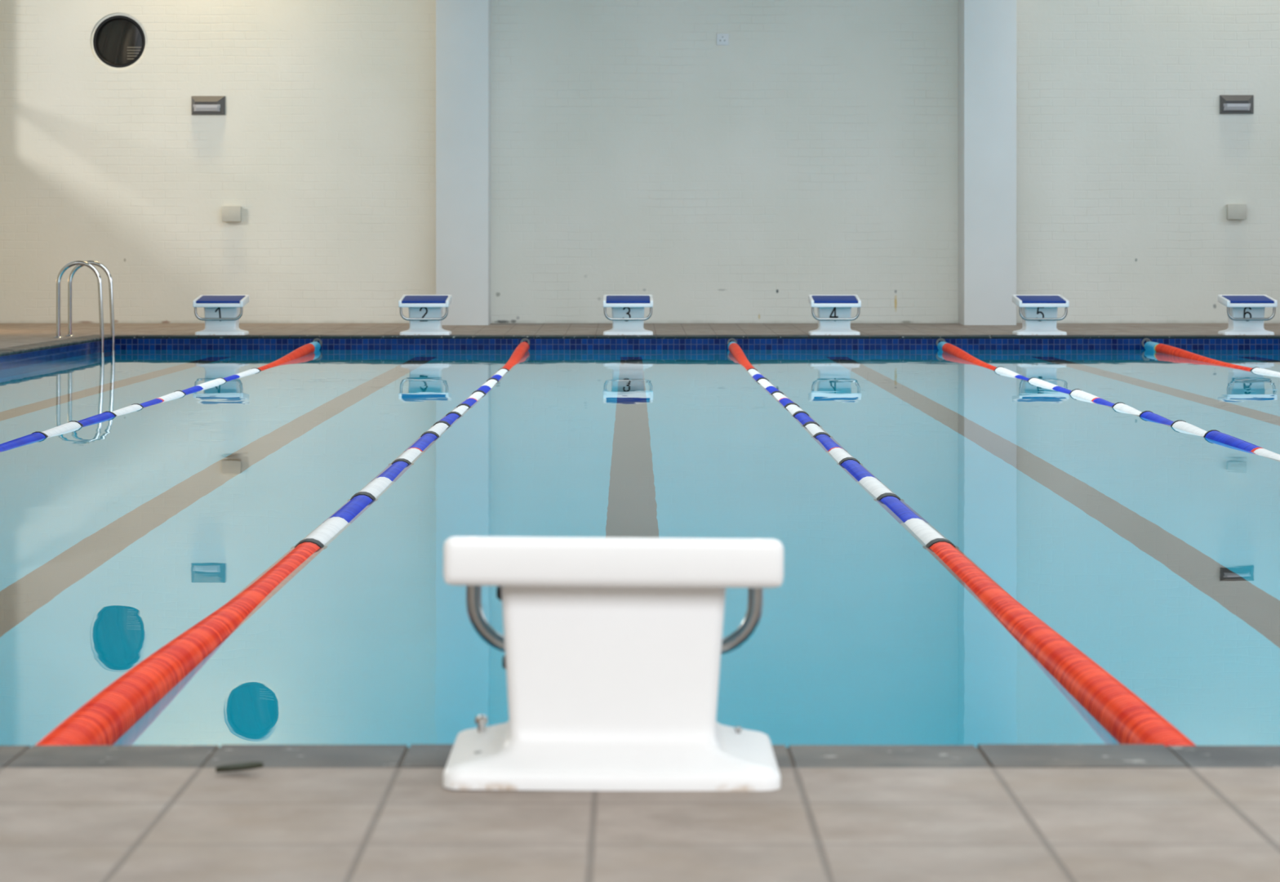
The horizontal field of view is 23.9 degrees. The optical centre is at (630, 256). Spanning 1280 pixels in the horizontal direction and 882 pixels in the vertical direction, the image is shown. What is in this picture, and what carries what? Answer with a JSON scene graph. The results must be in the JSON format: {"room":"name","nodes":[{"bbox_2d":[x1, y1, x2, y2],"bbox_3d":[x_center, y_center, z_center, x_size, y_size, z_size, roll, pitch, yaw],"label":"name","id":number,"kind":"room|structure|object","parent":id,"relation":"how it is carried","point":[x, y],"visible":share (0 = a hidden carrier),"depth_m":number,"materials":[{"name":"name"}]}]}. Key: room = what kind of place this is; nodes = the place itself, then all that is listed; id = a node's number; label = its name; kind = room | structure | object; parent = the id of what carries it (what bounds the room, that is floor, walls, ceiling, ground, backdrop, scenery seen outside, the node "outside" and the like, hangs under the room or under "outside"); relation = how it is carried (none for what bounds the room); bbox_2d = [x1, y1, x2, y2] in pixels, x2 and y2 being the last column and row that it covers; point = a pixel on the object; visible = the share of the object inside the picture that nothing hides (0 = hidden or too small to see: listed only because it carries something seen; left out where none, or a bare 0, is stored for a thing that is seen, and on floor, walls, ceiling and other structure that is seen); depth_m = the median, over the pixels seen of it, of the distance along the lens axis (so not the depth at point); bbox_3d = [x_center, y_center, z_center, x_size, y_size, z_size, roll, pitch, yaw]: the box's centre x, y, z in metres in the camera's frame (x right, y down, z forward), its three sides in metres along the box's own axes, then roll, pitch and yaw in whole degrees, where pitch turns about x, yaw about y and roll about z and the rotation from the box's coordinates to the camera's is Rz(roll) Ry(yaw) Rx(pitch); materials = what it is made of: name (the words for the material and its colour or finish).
{"room":"indoor swimming pool","nodes":[
{"label":"indoor swimming pool","id":0,"kind":"room"},
{"bbox_2d":[0,0,1279,323],"bbox_3d":[1.000,-2.330,33.550,16.900,6.700,0.220,0,0,0],"label":"wall","id":1,"kind":"structure","parent":0,"point":[813,151],"depth_m":33.44,"materials":[{"name":"paint"}]},
{"bbox_2d":[90,13,147,70],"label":"window","id":2,"kind":"structure","parent":1,"relation":"in","point":[118,41],"depth_m":33.83,"materials":[{"name":"black glass"}]},
{"bbox_2d":[191,96,225,115],"bbox_3d":[-4.673,-1.669,33.384,0.372,0.208,0.112,0,0,0],"label":"wall light","id":3,"kind":"object","parent":1,"relation":"attached to","point":[201,105],"visible":1,"depth_m":33.37,"materials":[{"name":"grey metal"}]},
{"bbox_2d":[222,205,241,221],"bbox_3d":[-4.410,-0.470,33.398,0.208,0.173,0.107,0,0,0],"label":"junction box","id":4,"kind":"object","parent":1,"relation":"attached to","point":[229,213],"visible":1,"depth_m":33.34,"materials":[{"name":"beige plastic"}]},
{"bbox_2d":[716,33,728,44],"bbox_3d":[1.015,-2.399,33.431,0.132,0.128,0.017,0,0,0],"label":"socket plate","id":5,"kind":"object","parent":1,"relation":"attached to","point":[722,38],"visible":1,"depth_m":33.42,"materials":[{"name":"grey plastic"}]},
{"bbox_2d":[1226,204,1246,219],"bbox_3d":[6.690,-0.493,33.398,0.208,0.168,0.107,0,0,0],"label":"junction box","id":6,"kind":"object","parent":1,"relation":"attached to","point":[1233,211],"visible":1,"depth_m":33.34,"materials":[{"name":"beige plastic"}]},
{"bbox_2d":[1219,94,1253,113],"bbox_3d":[6.700,-1.680,33.384,0.372,0.208,0.112,0,0,0],"label":"wall light","id":7,"kind":"object","parent":1,"relation":"attached to","point":[1228,104],"visible":1,"depth_m":33.37,"materials":[{"name":"grey metal"}]},
{"bbox_2d":[0,323,1279,881],"bbox_3d":[1.000,0.855,15.220,16.300,0.230,36.440,0,0,0],"label":"floor","id":8,"kind":"structure","parent":0,"point":[57,824],"depth_m":4.18,"materials":[{"name":"tile"}]},
{"bbox_2d":[53,260,115,352],"bbox_3d":[-5.268,1.085,29.200,0.510,2.090,0.696,0,0,0],"label":"pool ladder","id":9,"kind":"object","parent":8,"relation":"attached to","point":[78,264],"visible":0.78,"depth_m":28.90,"materials":[{"name":"metal"}]},
{"bbox_2d":[192,294,248,334],"bbox_3d":[-4.076,0.582,30.070,0.498,0.395,0.543,0,0,0],"label":"starting block","id":10,"kind":"object","parent":8,"relation":"on","point":[222,313],"visible":1,"depth_m":29.99,"materials":[{"name":"white plastic"}]},
{"bbox_2d":[215,761,262,772],"bbox_3d":[-0.588,0.768,4.548,0.071,0.017,0.032,0,0,0],"label":"fallen leaf","id":11,"kind":"object","parent":8,"relation":"on","point":[246,765],"visible":1,"depth_m":4.54,"materials":[{"name":"green plant"}]},
{"bbox_2d":[398,294,452,334],"bbox_3d":[-2.045,0.582,30.070,0.498,0.395,0.543,0,0,0],"label":"starting block","id":12,"kind":"object","parent":8,"relation":"on","point":[425,311],"visible":1,"depth_m":29.99,"materials":[{"name":"white plastic"}]},
{"bbox_2d":[435,0,490,324],"bbox_3d":[-1.835,-2.462,33.170,0.570,6.435,0.640,0,0,0],"label":"pillar","id":13,"kind":"structure","parent":8,"relation":"on","point":[463,27],"depth_m":32.85,"materials":[{"name":"paint"}]},
{"bbox_2d":[443,535,783,790],"bbox_3d":[-0.027,0.596,4.675,0.498,0.369,0.543,0,0,0],"label":"starting block","id":14,"kind":"object","parent":8,"relation":"on","point":[613,647],"visible":1,"depth_m":4.47,"materials":[{"name":"white plastic"}]},
{"bbox_2d":[603,294,653,334],"bbox_3d":[-0.028,0.582,30.070,0.498,0.395,0.543,0,0,0],"label":"starting block","id":15,"kind":"object","parent":8,"relation":"on","point":[628,317],"visible":1,"depth_m":29.98,"materials":[{"name":"white plastic"}]},
{"bbox_2d":[808,294,861,334],"bbox_3d":[2.026,0.582,30.070,0.498,0.395,0.543,0,0,1],"label":"starting block","id":16,"kind":"object","parent":8,"relation":"on","point":[833,311],"visible":1,"depth_m":29.98,"materials":[{"name":"white plastic"}]},
{"bbox_2d":[958,0,1016,324],"bbox_3d":[3.907,-2.462,33.170,0.570,6.435,0.640,0,0,0],"label":"pillar","id":17,"kind":"structure","parent":8,"relation":"on","point":[987,28],"depth_m":32.85,"materials":[{"name":"paint"}]},
{"bbox_2d":[1012,294,1069,334],"bbox_3d":[4.074,0.582,30.070,0.498,0.395,0.543,0,0,0],"label":"starting block","id":18,"kind":"object","parent":8,"relation":"on","point":[1038,313],"visible":1,"depth_m":29.99,"materials":[{"name":"white plastic"}]},
{"bbox_2d":[1217,294,1277,334],"bbox_3d":[6.132,0.582,30.070,0.498,0.395,0.543,0,0,1],"label":"starting block","id":19,"kind":"object","parent":8,"relation":"on","point":[1246,313],"visible":1,"depth_m":29.99,"materials":[{"name":"white plastic"}]},
{"bbox_2d":[0,338,1279,369],"bbox_3d":[0.950,1.667,17.372,12.140,1.706,25.056,0,0,0],"label":"wall","id":20,"kind":"structure","parent":0,"point":[44,355],"depth_m":29.90,"materials":[{"name":"tile"}]},
{"bbox_2d":[0,335,111,356],"bbox_3d":[-5.234,0.810,17.371,0.233,0.062,25.047,0,0,0],"label":"trim","id":21,"kind":"structure","parent":20,"relation":"attached to","point":[86,339],"depth_m":26.86,"materials":[{"name":"tile"}]},
{"bbox_2d":[312,337,322,346],"bbox_3d":[-3.104,0.858,29.873,0.100,0.100,0.053,0,0,0],"label":"anchor","id":22,"kind":"object","parent":20,"relation":"attached to","point":[315,339],"visible":0.65,"depth_m":29.89,"materials":[{"name":"metal"}]},
{"bbox_2d":[520,337,529,345],"bbox_3d":[-1.047,0.858,29.873,0.100,0.100,0.053,0,0,0],"label":"anchor","id":23,"kind":"object","parent":20,"relation":"attached to","point":[523,339],"visible":0.53,"depth_m":29.89,"materials":[{"name":"metal"}]},
{"bbox_2d":[3,334,1205,767],"bbox_3d":[0.950,0.876,17.372,12.600,0.187,25.516,0,0,0],"label":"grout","id":24,"kind":"structure","parent":20,"relation":"attached to","point":[788,748],"depth_m":4.74,"materials":[{"name":"tile"}]},
{"bbox_2d":[0,743,1279,767],"bbox_3d":[0.950,0.810,4.731,12.593,0.062,0.233,0,0,0],"label":"trim","id":25,"kind":"structure","parent":20,"relation":"attached to","point":[418,755],"depth_m":4.72,"materials":[{"name":"tile"}]},
{"bbox_2d":[0,349,1279,746],"bbox_3d":[0.950,0.920,17.372,12.140,0.001,25.056,0,0,0],"label":"water surface","id":26,"kind":"object","parent":20,"relation":"in","point":[1152,547],"visible":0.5,"depth_m":10.56,"materials":[{"name":"blue liquid"}]},
{"bbox_2d":[0,341,320,450],"bbox_3d":[-3.029,0.925,17.351,0.172,0.179,24.974,0,0,0],"label":"lane rope","id":27,"kind":"object","parent":26,"relation":"on","point":[309,348],"visible":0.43,"depth_m":18.86,"materials":[{"name":"multicoloured plastic"}]},
{"bbox_2d":[34,341,528,745],"bbox_3d":[-1.023,0.924,17.351,0.151,0.179,24.974,0,0,0],"label":"lane rope","id":28,"kind":"object","parent":26,"relation":"on","point":[102,720],"visible":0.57,"depth_m":6.92,"materials":[{"name":"multicoloured plastic"}]},
{"bbox_2d":[727,341,1195,746],"bbox_3d":[0.979,0.925,17.351,0.144,0.178,24.974,0,0,0],"label":"lane rope","id":29,"kind":"object","parent":26,"relation":"on","point":[1126,717],"visible":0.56,"depth_m":7.05,"materials":[{"name":"multicoloured plastic"}]},
{"bbox_2d":[937,341,1279,459],"bbox_3d":[2.979,0.929,17.351,0.177,0.186,24.974,0,0,0],"label":"lane rope","id":30,"kind":"object","parent":26,"relation":"on","point":[945,347],"visible":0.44,"depth_m":18.11,"materials":[{"name":"multicoloured plastic"}]},
{"bbox_2d":[1144,341,1279,375],"bbox_3d":[5.037,0.929,17.351,0.162,0.186,24.974,0,0,0],"label":"lane rope","id":31,"kind":"object","parent":26,"relation":"on","point":[1149,345],"visible":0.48,"depth_m":27.29,"materials":[{"name":"multicoloured plastic"}]},
{"bbox_2d":[90,334,1279,338],"bbox_3d":[0.950,0.810,30.014,12.593,0.062,0.233,0,0,0],"label":"trim","id":32,"kind":"structure","parent":20,"relation":"attached to","point":[117,336],"depth_m":29.90,"materials":[{"name":"tile"}]},
{"bbox_2d":[726,337,737,344],"bbox_3d":[1.000,0.858,29.873,0.100,0.100,0.053,0,0,0],"label":"anchor","id":33,"kind":"object","parent":20,"relation":"attached to","point":[730,339],"visible":0.5,"depth_m":29.89,"materials":[{"name":"metal"}]},
{"bbox_2d":[935,337,945,346],"bbox_3d":[3.066,0.858,29.873,0.100,0.100,0.053,0,0,0],"label":"anchor","id":34,"kind":"object","parent":20,"relation":"attached to","point":[939,339],"visible":0.57,"depth_m":29.89,"materials":[{"name":"metal"}]},
{"bbox_2d":[1141,337,1151,347],"bbox_3d":[5.100,0.858,29.873,0.100,0.100,0.053,0,0,0],"label":"anchor","id":35,"kind":"object","parent":20,"relation":"attached to","point":[1147,340],"visible":0.73,"depth_m":29.89,"materials":[{"name":"metal"}]}
]}

